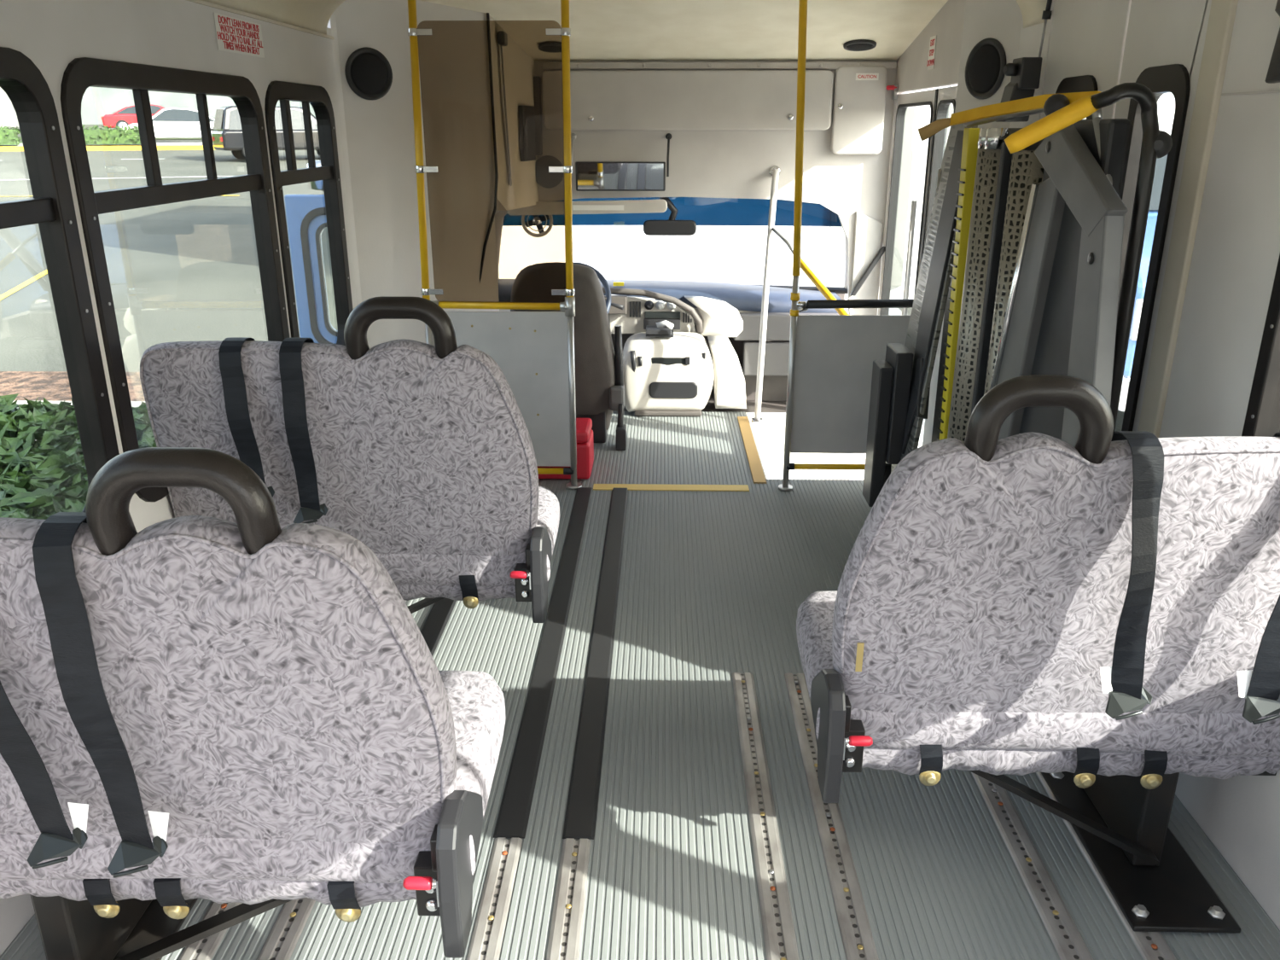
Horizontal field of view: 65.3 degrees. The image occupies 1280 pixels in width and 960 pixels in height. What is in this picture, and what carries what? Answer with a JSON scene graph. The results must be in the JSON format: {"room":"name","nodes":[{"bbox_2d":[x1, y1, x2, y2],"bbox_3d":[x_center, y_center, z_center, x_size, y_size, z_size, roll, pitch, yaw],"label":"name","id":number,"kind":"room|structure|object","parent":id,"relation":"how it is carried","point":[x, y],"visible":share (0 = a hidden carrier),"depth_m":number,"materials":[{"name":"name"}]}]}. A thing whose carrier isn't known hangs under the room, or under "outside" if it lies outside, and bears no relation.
{"room":"vehicle interior","nodes":[
{"label":"vehicle interior","id":0,"kind":"room"},
{"bbox_2d":[0,0,356,532],"bbox_3d":[-1.264,-0.042,1.924,0.050,1.920,4.800,0,19,1],"label":"wall","id":1,"kind":"structure","parent":0,"point":[181,34],"depth_m":2.49,"materials":[{"name":"plastic"}]},
{"bbox_2d":[0,893,34,955],"bbox_3d":[-1.230,0.625,2.106,0.019,0.420,4.700,0,19,1],"label":"baseboard","id":2,"kind":"structure","parent":1,"relation":"attached to","point":[15,911],"depth_m":1.95,"materials":[{"name":"white plastic"}]},
{"bbox_2d":[0,46,119,511],"bbox_3d":[-1.258,-0.208,1.712,0.058,1.039,1.094,0,19,1],"label":"window","id":3,"kind":"structure","parent":1,"relation":"in","point":[51,206],"depth_m":2.13,"materials":[{"name":"black metal"}]},
{"bbox_2d":[60,57,289,502],"bbox_3d":[-1.232,-0.586,2.782,0.058,1.039,1.114,0,19,1],"label":"window","id":4,"kind":"structure","parent":1,"relation":"in","point":[81,73],"depth_m":2.50,"materials":[{"name":"black metal"}]},
{"bbox_2d":[213,11,264,58],"bbox_3d":[-1.204,-1.337,3.010,0.003,0.098,0.350,0,19,1],"label":"warning label","id":5,"kind":"object","parent":1,"relation":"attached to","point":[235,35],"visible":1,"depth_m":2.99,"materials":[{"name":"white paper"}]},
{"bbox_2d":[186,0,334,39],"bbox_3d":[-1.237,-0.911,1.601,0.007,0.010,4.770,0,19,1],"label":"trim","id":6,"kind":"structure","parent":1,"relation":"attached to","point":[200,2],"depth_m":3.13,"materials":[{"name":"beige plastic"}]},
{"bbox_2d":[203,0,345,34],"bbox_3d":[-1.125,-1.004,1.529,0.330,0.222,4.700,0,19,1],"label":"ceiling","id":7,"kind":"structure","parent":1,"relation":"attached to","point":[315,15],"depth_m":3.41,"materials":[{"name":"beige plastic"}]},
{"bbox_2d":[264,80,353,345],"bbox_3d":[-1.211,-0.897,3.666,0.058,1.039,0.689,0,19,1],"label":"window","id":8,"kind":"structure","parent":1,"relation":"in","point":[317,96],"depth_m":3.65,"materials":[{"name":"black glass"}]},
{"bbox_2d":[306,160,323,191],"bbox_3d":[-1.333,-1.514,5.310,0.830,0.354,0.138,-1,19,-3],"label":"mirror","id":9,"kind":"object","parent":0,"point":[316,185],"visible":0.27,"depth_m":5.21,"materials":[{"name":"silver metal"}]},
{"bbox_2d":[330,0,499,349],"bbox_3d":[-0.952,-0.971,4.347,0.716,2.060,0.074,-15,24,-36],"label":"wall","id":10,"kind":"structure","parent":0,"point":[378,136],"depth_m":4.20,"materials":[{"name":"plastic"}]},
{"bbox_2d":[344,46,392,100],"bbox_3d":[-1.075,-1.616,3.974,0.196,0.196,0.022,-14,24,-34],"label":"speaker","id":11,"kind":"object","parent":10,"relation":"attached to","point":[369,73],"visible":1,"depth_m":3.97},
{"bbox_2d":[350,52,388,94],"bbox_3d":[-1.074,-1.616,3.973,0.168,0.168,0.018,-14,24,-34],"label":"grille","id":12,"kind":"object","parent":11,"relation":"attached to","point":[369,71],"depth_m":3.97,"materials":[{"name":"black plastic"}]},
{"bbox_2d":[479,12,498,282],"bbox_3d":[-0.694,-1.095,4.474,0.148,1.890,0.023,-9,21,-25],"label":"trim","id":13,"kind":"structure","parent":10,"relation":"attached to","point":[487,14],"depth_m":4.37,"materials":[{"name":"black rubber"}]},
{"bbox_2d":[485,13,538,210],"bbox_3d":[-0.611,-1.712,4.661,0.059,0.870,0.717,3,20,9],"label":"wall","id":14,"kind":"structure","parent":0,"point":[518,66],"depth_m":4.60,"materials":[{"name":"beige plastic"}]},
{"bbox_2d":[497,30,511,186],"bbox_3d":[-0.599,-1.651,4.469,0.032,0.648,0.137,0,19,1],"label":"belt","id":15,"kind":"object","parent":14,"relation":"hanging from","point":[502,36],"visible":1,"depth_m":4.40,"materials":[{"name":"fabric"}]},
{"bbox_2d":[517,105,535,161],"bbox_3d":[-0.542,-1.670,4.812,0.025,0.250,0.204,3,20,9],"label":"switch panel","id":16,"kind":"object","parent":14,"relation":"attached to","point":[526,124],"visible":1,"depth_m":4.77,"materials":[{"name":"grey plastic"}]},
{"bbox_2d":[0,384,1279,959],"bbox_3d":[0.054,0.796,3.185,2.605,0.620,6.680,0,19,1],"label":"floor","id":17,"kind":"structure","parent":0,"point":[713,585],"depth_m":2.38,"materials":[{"name":"rubber"}]},
{"bbox_2d":[0,447,505,959],"bbox_3d":[-0.750,0.396,1.727,0.982,1.093,0.639,0,19,1],"label":"passenger seat","id":18,"kind":"object","parent":17,"relation":"on","point":[252,712],"visible":1,"depth_m":1.46,"materials":[{"name":"fabric"}]},
{"bbox_2d":[0,670,505,883],"bbox_3d":[-0.749,0.520,1.832,0.981,0.145,0.522,0,19,1],"label":"seat cushion","id":19,"kind":"object","parent":18,"relation":"on","point":[200,849],"depth_m":1.59,"materials":[{"name":"fabric"}]},
{"bbox_2d":[256,897,315,959],"bbox_3d":[-0.720,1.184,1.140,0.062,0.008,2.330,0,19,1],"label":"track","id":20,"kind":"object","parent":17,"relation":"on","point":[284,935],"visible":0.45,"depth_m":1.97,"materials":[{"name":"metal"}]},
{"bbox_2d":[178,599,406,959],"bbox_3d":[-0.845,0.814,2.190,0.062,0.008,4.550,0,19,1],"label":"track","id":21,"kind":"object","parent":17,"relation":"on","point":[204,949],"visible":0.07,"depth_m":1.94,"materials":[{"name":"metal"}]},
{"bbox_2d":[139,296,559,622],"bbox_3d":[-0.733,0.015,2.768,0.999,1.118,0.641,0,19,1],"label":"passenger seat","id":22,"kind":"object","parent":17,"relation":"on","point":[422,454],"visible":0.71,"depth_m":2.47,"materials":[{"name":"fabric"}]},
{"bbox_2d":[374,486,559,587],"bbox_3d":[-0.732,0.151,2.879,0.999,0.145,0.522,0,19,1],"label":"seat cushion","id":23,"kind":"object","parent":22,"relation":"on","point":[409,562],"depth_m":2.63,"materials":[{"name":"fabric"}]},
{"bbox_2d":[420,598,456,656],"bbox_3d":[-0.653,0.428,3.287,0.072,0.007,2.215,0,19,1],"label":"track cover","id":24,"kind":"object","parent":17,"relation":"on","point":[432,631],"visible":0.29,"depth_m":3.20,"materials":[{"name":"black rubber"}]},
{"bbox_2d":[465,837,522,959],"bbox_3d":[-0.320,1.187,1.131,0.062,0.008,2.330,0,19,1],"label":"track","id":25,"kind":"object","parent":17,"relation":"on","point":[486,939],"visible":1,"depth_m":2.05,"materials":[{"name":"metal"}]},
{"bbox_2d":[493,487,593,838],"bbox_3d":[-0.268,0.417,3.317,0.072,0.007,2.295,0,19,1],"label":"track cover","id":26,"kind":"object","parent":17,"relation":"on","point":[513,818],"visible":1,"depth_m":2.81,"materials":[{"name":"black rubber"}]},
{"bbox_2d":[537,418,593,478],"bbox_3d":[-0.392,-0.143,4.577,0.340,0.223,0.292,0,19,1],"label":"case","id":27,"kind":"object","parent":17,"relation":"on","point":[584,431],"visible":0.36,"depth_m":4.49,"materials":[{"name":"red plastic"}]},
{"bbox_2d":[510,261,626,450],"bbox_3d":[-0.352,-0.684,5.091,0.581,0.905,0.680,0,19,1],"label":"seat","id":28,"kind":"object","parent":17,"relation":"on","point":[599,368],"visible":0.62,"depth_m":4.80,"materials":[{"name":"leather"}]},
{"bbox_2d":[546,837,590,959],"bbox_3d":[-0.167,1.188,1.128,0.062,0.008,2.330,0,19,1],"label":"track","id":29,"kind":"object","parent":17,"relation":"on","point":[566,929],"visible":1,"depth_m":2.04,"materials":[{"name":"metal"}]},
{"bbox_2d":[562,487,628,839],"bbox_3d":[-0.113,0.419,3.313,0.072,0.007,2.295,0,19,1],"label":"track cover","id":30,"kind":"object","parent":17,"relation":"on","point":[580,817],"visible":1,"depth_m":2.81,"materials":[{"name":"black rubber"}]},
{"bbox_2d":[407,0,913,491],"bbox_3d":[0.129,-0.907,4.079,2.110,1.997,0.068,0,19,1],"label":"partition","id":31,"kind":"object","parent":17,"relation":"on","point":[534,351],"depth_m":4.20,"materials":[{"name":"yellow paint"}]},
{"bbox_2d":[497,279,840,401],"bbox_3d":[0.142,-0.845,5.894,2.020,0.675,0.619,0,19,1],"label":"dashboard","id":32,"kind":"object","parent":17,"relation":"on","point":[716,309],"visible":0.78,"depth_m":5.61,"materials":[{"name":"plastic"}]},
{"bbox_2d":[573,261,624,314],"bbox_3d":[-0.348,-0.988,5.423,0.375,0.369,0.390,16,25,38],"label":"steering wheel","id":33,"kind":"object","parent":32,"relation":"attached to","point":[608,299],"visible":0.13,"depth_m":5.39,"materials":[{"name":"plastic"}]},
{"bbox_2d":[593,483,749,491],"bbox_3d":[0.136,0.034,4.410,0.685,0.006,0.070,0,19,1],"label":"strip","id":34,"kind":"object","parent":17,"relation":"on","point":[596,486],"visible":1,"depth_m":4.40,"materials":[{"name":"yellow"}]},
{"bbox_2d":[622,320,746,416],"bbox_3d":[0.245,-0.638,5.550,0.705,0.507,0.300,0,19,1],"label":"engine cover","id":35,"kind":"object","parent":17,"relation":"on","point":[667,372],"visible":0.97,"depth_m":5.45,"materials":[{"name":"grey plastic"}]},
{"bbox_2d":[629,350,642,372],"bbox_3d":[-0.019,-0.643,5.433,0.068,0.123,0.036,0,19,1],"label":"latch","id":36,"kind":"object","parent":35,"relation":"on","point":[636,357],"depth_m":5.42,"materials":[{"name":"grey plastic"}]},
{"bbox_2d":[645,325,673,337],"bbox_3d":[0.107,-0.814,5.465,0.150,0.042,0.148,0,19,1],"label":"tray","id":37,"kind":"object","parent":35,"relation":"on","point":[651,330],"depth_m":5.41,"materials":[{"name":"grey plastic"}]},
{"bbox_2d":[651,357,686,365],"bbox_3d":[0.161,-0.641,5.436,0.200,0.055,0.035,0,19,1],"label":"handle","id":38,"kind":"object","parent":35,"relation":"on","point":[654,361],"depth_m":5.42,"materials":[{"name":"grey plastic"}]},
{"bbox_2d":[737,416,766,483],"bbox_3d":[0.550,-0.166,4.977,0.055,0.008,1.080,0,19,1],"label":"strip","id":39,"kind":"object","parent":17,"relation":"on","point":[758,475],"visible":1,"depth_m":4.88,"materials":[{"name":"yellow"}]},
{"bbox_2d":[731,672,799,959],"bbox_3d":[0.263,1.070,1.464,0.062,0.008,3.060,0,19,1],"label":"track","id":40,"kind":"object","parent":17,"relation":"on","point":[779,933],"visible":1,"depth_m":2.25,"materials":[{"name":"metal"}]},
{"bbox_2d":[784,673,878,959],"bbox_3d":[0.415,1.071,1.460,0.062,0.008,3.060,0,19,1],"label":"track","id":41,"kind":"object","parent":17,"relation":"on","point":[858,944],"visible":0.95,"depth_m":2.20,"materials":[{"name":"metal"}]},
{"bbox_2d":[862,57,1172,506],"bbox_3d":[1.068,-0.387,3.026,0.430,1.712,1.709,0,19,1],"label":"lift","id":42,"kind":"object","parent":17,"relation":"on","point":[1021,259],"visible":0.75,"depth_m":2.82,"materials":[{"name":"metal"}]},
{"bbox_2d":[971,772,1093,959],"bbox_3d":[0.824,1.098,1.385,0.062,0.008,2.920,0,19,1],"label":"track","id":43,"kind":"object","parent":17,"relation":"on","point":[1068,943],"visible":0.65,"depth_m":2.12,"materials":[{"name":"metal"}]},
{"bbox_2d":[1036,771,1176,959],"bbox_3d":[0.983,1.099,1.382,0.062,0.008,2.920,0,19,1],"label":"track","id":44,"kind":"object","parent":17,"relation":"on","point":[1152,945],"visible":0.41,"depth_m":1.96,"materials":[{"name":"metal"}]},
{"bbox_2d":[796,374,1279,933],"bbox_3d":[0.818,0.272,2.058,0.939,1.106,0.639,0,19,1],"label":"passenger seat","id":45,"kind":"object","parent":44,"relation":"on","point":[1099,616],"visible":1,"depth_m":1.82,"materials":[{"name":"fabric"}]},
{"bbox_2d":[796,590,1279,756],"bbox_3d":[0.819,0.403,2.167,0.939,0.145,0.522,0,19,1],"label":"seat cushion","id":46,"kind":"object","parent":45,"relation":"on","point":[898,724],"depth_m":1.92,"materials":[{"name":"fabric"}]},
{"bbox_2d":[419,0,948,60],"bbox_3d":[0.110,-2.026,4.454,2.700,0.260,1.150,0,19,1],"label":"ceiling","id":47,"kind":"structure","parent":0,"point":[601,30],"depth_m":4.36,"materials":[{"name":"beige plastic"}]},
{"bbox_2d":[537,41,561,52],"bbox_3d":[-0.406,-2.017,4.654,0.140,0.038,0.139,0,19,1],"label":"speaker","id":48,"kind":"object","parent":47,"relation":"attached to","point":[551,47],"visible":0.77,"depth_m":4.62},
{"bbox_2d":[843,39,876,51],"bbox_3d":[1.013,-2.003,4.604,0.150,0.039,0.148,0,19,1],"label":"speaker","id":49,"kind":"object","parent":47,"relation":"attached to","point":[861,44],"visible":1,"depth_m":4.57},
{"bbox_2d":[846,43,872,50],"bbox_3d":[1.013,-2.001,4.604,0.129,0.033,0.127,0,19,1],"label":"grille","id":50,"kind":"object","parent":49,"relation":"attached to","point":[849,46],"depth_m":4.58,"materials":[{"name":"black plastic"}]},
{"bbox_2d":[494,60,906,314],"bbox_3d":[0.065,-1.426,5.143,2.490,1.370,0.050,0,19,1],"label":"wall","id":51,"kind":"structure","parent":0,"point":[709,164],"depth_m":5.05,"materials":[{"name":"plastic"}]},
{"bbox_2d":[521,215,552,237],"bbox_3d":[-0.535,-1.362,5.178,0.168,0.204,0.056,0,19,1],"label":"fan","id":52,"kind":"object","parent":51,"relation":"attached to","point":[537,220],"visible":0.7,"depth_m":5.19,"materials":[{"name":"metal"}]},
{"bbox_2d":[533,75,564,188],"bbox_3d":[-0.466,-1.733,4.991,0.159,0.530,0.053,0,19,1],"label":"convex mirror","id":53,"kind":"object","parent":51,"relation":"attached to","point":[544,178],"visible":0.82,"depth_m":5.02,"materials":[{"name":"plastic"}]},
{"bbox_2d":[506,199,667,215],"bbox_3d":[-0.271,-1.391,5.094,0.820,0.080,0.028,0,19,1],"label":"sun visor","id":54,"kind":"object","parent":51,"relation":"attached to","point":[623,206],"visible":0.77,"depth_m":5.08,"materials":[{"name":"white plastic"}]},
{"bbox_2d":[570,133,671,191],"bbox_3d":[-0.097,-1.593,5.004,0.511,0.274,0.108,0,19,1],"label":"mirror","id":55,"kind":"object","parent":51,"relation":"attached to","point":[590,176],"visible":0.96,"depth_m":4.98,"materials":[{"name":"grey plastic"}]},
{"bbox_2d":[494,197,847,293],"bbox_3d":[0.168,-1.316,5.593,2.262,0.650,0.910,0,19,1],"label":"window","id":56,"kind":"structure","parent":51,"relation":"in","point":[704,211],"depth_m":5.35,"materials":[{"name":"clear glass"}]},
{"bbox_2d":[643,197,696,235],"bbox_3d":[0.157,-1.387,5.229,0.280,0.210,0.054,0,19,1],"label":"mirror","id":57,"kind":"object","parent":56,"relation":"attached to","point":[670,227],"visible":0.98,"depth_m":5.24,"materials":[{"name":"grey plastic"}]},
{"bbox_2d":[541,69,833,130],"bbox_3d":[0.231,-1.871,4.923,1.425,0.275,0.062,0,19,1],"label":"locker","id":58,"kind":"object","parent":51,"relation":"attached to","point":[697,100],"visible":0.95,"depth_m":4.91,"materials":[{"name":"plastic"}]},
{"bbox_2d":[541,61,896,69],"bbox_3d":[0.384,-2.025,4.879,1.730,0.031,0.036,0,19,1],"label":"trim","id":59,"kind":"structure","parent":51,"relation":"attached to","point":[889,65],"depth_m":4.87,"materials":[{"name":"plastic"}]},
{"bbox_2d":[751,165,780,424],"bbox_3d":[0.661,-0.947,5.209,0.074,1.322,0.149,11,22,28],"label":"pole","id":60,"kind":"object","parent":51,"relation":"attached to","point":[774,171],"visible":1,"depth_m":5.16,"materials":[{"name":"white metal"}]},
{"bbox_2d":[771,226,849,314],"bbox_3d":[0.937,-0.779,4.838,0.067,0.803,0.908,-15,24,-37],"label":"stair handrail","id":61,"kind":"object","parent":60,"relation":"attached to","point":[804,266],"visible":0.27,"depth_m":4.85,"materials":[{"name":"yellow metal"}]},
{"bbox_2d":[830,65,887,154],"bbox_3d":[1.079,-1.820,4.921,0.250,0.410,0.062,0,19,1],"label":"locker","id":62,"kind":"object","parent":51,"relation":"attached to","point":[858,106],"visible":1,"depth_m":4.90,"materials":[{"name":"plastic"}]},
{"bbox_2d":[855,73,878,80],"bbox_3d":[1.103,-1.958,4.847,0.110,0.032,0.003,0,19,1],"label":"warning label","id":63,"kind":"object","parent":62,"relation":"attached to","point":[858,76],"visible":1,"depth_m":4.85,"materials":[{"name":"white"}]},
{"bbox_2d":[850,211,883,296],"bbox_3d":[1.174,-1.168,5.176,0.140,0.434,0.030,0,19,1],"label":"window","id":64,"kind":"structure","parent":51,"relation":"attached to","point":[868,233],"depth_m":5.14,"materials":[{"name":"clear glass"}]},
{"bbox_2d":[849,246,885,296],"bbox_3d":[1.183,-1.081,5.171,0.174,0.250,0.024,0,19,1],"label":"grab bar","id":65,"kind":"object","parent":51,"relation":"attached to","point":[882,249],"depth_m":5.16,"materials":[{"name":"grey metal"}]},
{"bbox_2d":[877,92,905,314],"bbox_3d":[1.279,-0.900,5.260,0.050,2.200,0.025,0,19,1],"label":"trim","id":66,"kind":"structure","parent":51,"relation":"attached to","point":[898,93],"depth_m":5.06,"materials":[{"name":"white paint"}]},
{"bbox_2d":[610,293,844,383],"bbox_3d":[0.188,-0.690,6.227,2.100,0.960,0.050,0,19,1],"label":"wall","id":67,"kind":"structure","parent":0,"point":[737,346],"depth_m":6.14,"materials":[{"name":"plastic"}]},
{"bbox_2d":[895,0,965,92],"bbox_3d":[1.267,-1.892,4.335,0.050,0.355,1.230,0,19,1],"label":"wall entry header","id":68,"kind":"structure","parent":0,"point":[912,73],"depth_m":4.14,"materials":[{"name":"plastic"}]},
{"bbox_2d":[879,86,957,315],"bbox_3d":[1.240,-0.690,4.733,0.091,2.155,1.100,0,19,1],"label":"door","id":69,"kind":"structure","parent":68,"relation":"in","point":[939,100],"depth_m":4.44,"materials":[{"name":"white paint"}]},
{"bbox_2d":[926,34,936,69],"bbox_3d":[1.236,-1.810,4.232,0.003,0.130,0.112,0,19,1],"label":"warning label","id":70,"kind":"object","parent":68,"relation":"attached to","point":[933,39],"visible":1,"depth_m":4.22,"materials":[{"name":"white paper"}]},
{"bbox_2d":[922,0,1054,445],"bbox_3d":[1.329,-0.786,3.792,0.112,2.080,0.604,-4,20,-10],"label":"wall","id":71,"kind":"structure","parent":0,"point":[1002,20],"depth_m":3.63,"materials":[{"name":"plastic"}]},
{"bbox_2d":[964,37,1006,99],"bbox_3d":[1.265,-1.513,3.675,0.022,0.210,0.210,-8,21,-21],"label":"speaker","id":72,"kind":"object","parent":71,"relation":"attached to","point":[984,75],"visible":0.98,"depth_m":3.66},
{"bbox_2d":[968,44,1000,93],"bbox_3d":[1.263,-1.513,3.674,0.018,0.180,0.180,-8,21,-21],"label":"grille","id":73,"kind":"object","parent":72,"relation":"attached to","point":[984,60],"depth_m":3.66,"materials":[{"name":"black plastic"}]},
{"bbox_2d":[1015,0,1047,28],"bbox_3d":[1.234,-1.642,3.337,0.300,0.222,0.240,0,19,1],"label":"trim","id":74,"kind":"structure","parent":71,"relation":"attached to","point":[1032,10],"depth_m":3.37,"materials":[{"name":"beige plastic"}]},
{"bbox_2d":[1040,0,1131,119],"bbox_3d":[1.341,-0.609,3.232,0.055,2.000,0.570,0,19,1],"label":"door","id":75,"kind":"structure","parent":71,"relation":"in","point":[1087,41],"depth_m":2.95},
{"bbox_2d":[1038,0,1052,57],"bbox_3d":[1.307,-1.502,3.200,0.028,0.276,0.047,0,19,1],"label":"strut","id":76,"kind":"object","parent":75,"relation":"attached to","point":[1046,15],"visible":0.87,"depth_m":3.20,"materials":[{"name":"silver metal"}]},
{"bbox_2d":[1159,0,1279,437],"bbox_3d":[1.295,0.196,1.008,0.050,2.080,3.030,0,19,1],"label":"wall","id":77,"kind":"structure","parent":0,"point":[1236,248],"depth_m":2.18,"materials":[{"name":"plastic"}]},
{"bbox_2d":[1113,0,1211,430],"bbox_3d":[1.329,-0.435,2.739,0.055,2.000,0.455,0,19,1],"label":"door","id":78,"kind":"structure","parent":77,"relation":"in","point":[1165,39],"depth_m":2.52,"materials":[{"name":"metal"}]},
{"bbox_2d":[1137,0,1238,437],"bbox_3d":[1.322,-0.343,2.478,0.057,2.000,0.090,0,19,1],"label":"trim","id":79,"kind":"structure","parent":77,"relation":"attached to","point":[1222,15],"depth_m":2.36,"materials":[{"name":"beige plastic"}]},
{"bbox_2d":[1175,768,1279,930],"bbox_3d":[1.260,0.927,1.251,0.019,0.420,3.000,0,19,1],"label":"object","id":80,"kind":"structure","parent":77,"relation":"attached to","point":[1240,815],"depth_m":2.09,"materials":[{"name":"grey plastic"}]},
{"bbox_2d":[1221,89,1279,95],"bbox_3d":[1.285,-0.609,1.515,0.005,0.005,1.520,0,19,1],"label":"trim","id":81,"kind":"structure","parent":77,"relation":"attached to","point":[1276,90],"depth_m":2.12,"materials":[{"name":"plastic"}]},
{"bbox_2d":[1241,253,1279,436],"bbox_3d":[1.281,-0.170,1.601,0.100,1.039,0.964,0,19,1],"label":"window","id":82,"kind":"structure","parent":77,"relation":"in","point":[1262,418],"depth_m":2.06,"materials":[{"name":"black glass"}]},
{"bbox_2d":[1264,0,1279,83],"bbox_3d":[1.273,-0.924,1.768,0.043,0.403,0.425,0,19,1],"label":"pouch","id":83,"kind":"object","parent":77,"relation":"hanging from","point":[1273,72],"visible":1,"depth_m":1.98,"materials":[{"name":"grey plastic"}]},
{"label":"outside","id":84,"kind":"structure","parent":0,"visible":0},
{"bbox_2d":[0,124,1124,431],"bbox_3d":[0.677,-10.288,28.175,180.000,5.271,180.000,0,19,1],"label":"ground","id":85,"kind":"structure","parent":84,"point":[187,270],"depth_m":14.96,"materials":[{"name":"grey asphalt"}]},
{"bbox_2d":[0,87,19,127],"bbox_3d":[-61.675,-20.036,50.123,52.432,5.350,30.085,0,19,1],"label":"sky","id":86,"kind":"structure","parent":85,"relation":"on","point":[8,114],"depth_m":56.91,"materials":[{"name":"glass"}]},
{"bbox_2d":[0,269,47,300],"bbox_3d":[-8.389,-2.751,13.761,0.100,0.117,3.105,-5,20,-13],"label":"painted line","id":87,"kind":"object","parent":85,"relation":"on","point":[20,286],"visible":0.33,"depth_m":13.42,"materials":[{"name":"yellow paint"}]},
{"bbox_2d":[0,371,145,401],"bbox_3d":[-5.906,-0.767,8.912,4.800,0.160,1.150,0,19,1],"label":"sidewalk","id":88,"kind":"structure","parent":85,"relation":"on","point":[54,386],"depth_m":8.89,"materials":[{"name":"beige concrete"}]},
{"bbox_2d":[0,393,157,519],"bbox_3d":[-4.287,0.514,4.315,4.619,0.936,4.580,0,19,1],"label":"hedge","id":89,"kind":"object","parent":85,"relation":"on","point":[41,479],"visible":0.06,"depth_m":5.50,"materials":[{"name":"green plant"}]},
{"bbox_2d":[13,400,145,441],"bbox_3d":[-5.404,-0.441,7.928,4.050,0.200,0.800,0,19,1],"label":"kerb","id":90,"kind":"object","parent":85,"relation":"on","point":[134,404],"depth_m":8.18,"materials":[{"name":"grey concrete"}]},
{"bbox_2d":[0,142,213,146],"bbox_3d":[-19.312,-14.047,42.046,79.999,0.292,3.200,-8,21,-22],"label":"strip","id":91,"kind":"object","parent":85,"relation":"on","point":[157,143],"visible":0.1,"depth_m":41.21,"materials":[{"name":"concrete"}]},
{"bbox_2d":[0,125,22,145],"bbox_3d":[-25.974,-13.332,38.602,3.547,0.835,1.410,-8,21,-22],"label":"hedge","id":92,"kind":"object","parent":91,"relation":"on","point":[8,136],"visible":0.98,"depth_m":38.73,"materials":[{"name":"green plant"}]},
{"bbox_2d":[82,124,154,145],"bbox_3d":[-21.759,-13.950,40.316,3.972,0.845,1.396,-8,21,-23],"label":"hedge","id":93,"kind":"object","parent":91,"relation":"on","point":[97,136],"visible":0.56,"depth_m":40.10,"materials":[{"name":"green plant"}]},
{"bbox_2d":[0,145,215,151],"bbox_3d":[-18.623,-13.479,40.570,79.998,0.220,0.250,-8,21,-22],"label":"kerb","id":94,"kind":"object","parent":85,"relation":"on","point":[167,147],"visible":0.1,"depth_m":39.73,"materials":[{"name":"yellow concrete"}]},
{"bbox_2d":[101,104,166,129],"bbox_3d":[-25.878,-19.168,52.995,4.741,1.430,1.890,-8,21,-22],"label":"parked car","id":95,"kind":"object","parent":85,"relation":"on","point":[125,116],"visible":0.34,"depth_m":51.72,"materials":[{"name":"red paint"}]},
{"bbox_2d":[120,107,215,138],"bbox_3d":[-20.448,-15.609,44.036,4.541,1.510,1.890,-8,21,-22],"label":"parked car","id":96,"kind":"object","parent":85,"relation":"on","point":[171,122],"visible":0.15,"depth_m":43.28,"materials":[{"name":"white paint"}]},
{"bbox_2d":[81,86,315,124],"bbox_3d":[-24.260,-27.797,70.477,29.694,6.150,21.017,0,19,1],"label":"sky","id":97,"kind":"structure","parent":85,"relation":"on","point":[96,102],"depth_m":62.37,"materials":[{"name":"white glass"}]},
{"bbox_2d":[211,105,319,159],"bbox_3d":[-12.689,-12.490,35.995,4.930,1.809,2.020,-12,23,-30],"label":"parked car","id":98,"kind":"object","parent":85,"relation":"on","point":[227,134],"visible":0.42,"depth_m":34.92,"materials":[{"name":"silver paint"}]},
{"bbox_2d":[498,84,1175,299],"bbox_3d":[2.092,-5.798,15.167,9.750,5.850,5.650,0,19,1],"label":"building","id":99,"kind":"structure","parent":85,"relation":"on","point":[716,253],"depth_m":13.32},
{"bbox_2d":[1117,154,1279,432],"bbox_3d":[4.361,-1.965,9.183,2.000,2.200,5.380,0,19,1],"label":"pickup truck","id":100,"kind":"object","parent":85,"relation":"on","point":[1160,162],"visible":0.09,"depth_m":6.94,"materials":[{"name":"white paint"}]},
{"bbox_2d":[1129,298,1143,340],"bbox_3d":[3.515,-1.102,6.856,0.260,0.280,0.080,0,19,1],"label":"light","id":101,"kind":"object","parent":100,"relation":"attached to","point":[1138,302],"depth_m":6.83,"materials":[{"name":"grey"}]},
{"bbox_3d":[-0.909,-0.396,5.334,0.050,0.800,0.960,0,19,1],"label":"wall","id":102,"kind":"structure","parent":0,"visible":0},
{"bbox_2d":[284,194,337,344],"bbox_3d":[-1.386,-0.731,5.336,0.850,1.530,0.075,0,19,1],"label":"door","id":103,"kind":"structure","parent":102,"relation":"in","point":[306,220],"depth_m":5.18,"materials":[{"name":"blue paint"}]},
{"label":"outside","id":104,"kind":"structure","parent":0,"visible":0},
{"bbox_2d":[844,294,925,444],"bbox_3d":[0.410,-1.434,10.515,5.550,0.253,6.200,0,19,1],"label":"forecourt","id":105,"kind":"structure","parent":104,"point":[893,311],"depth_m":12.18,"materials":[{"name":"grey concrete"}]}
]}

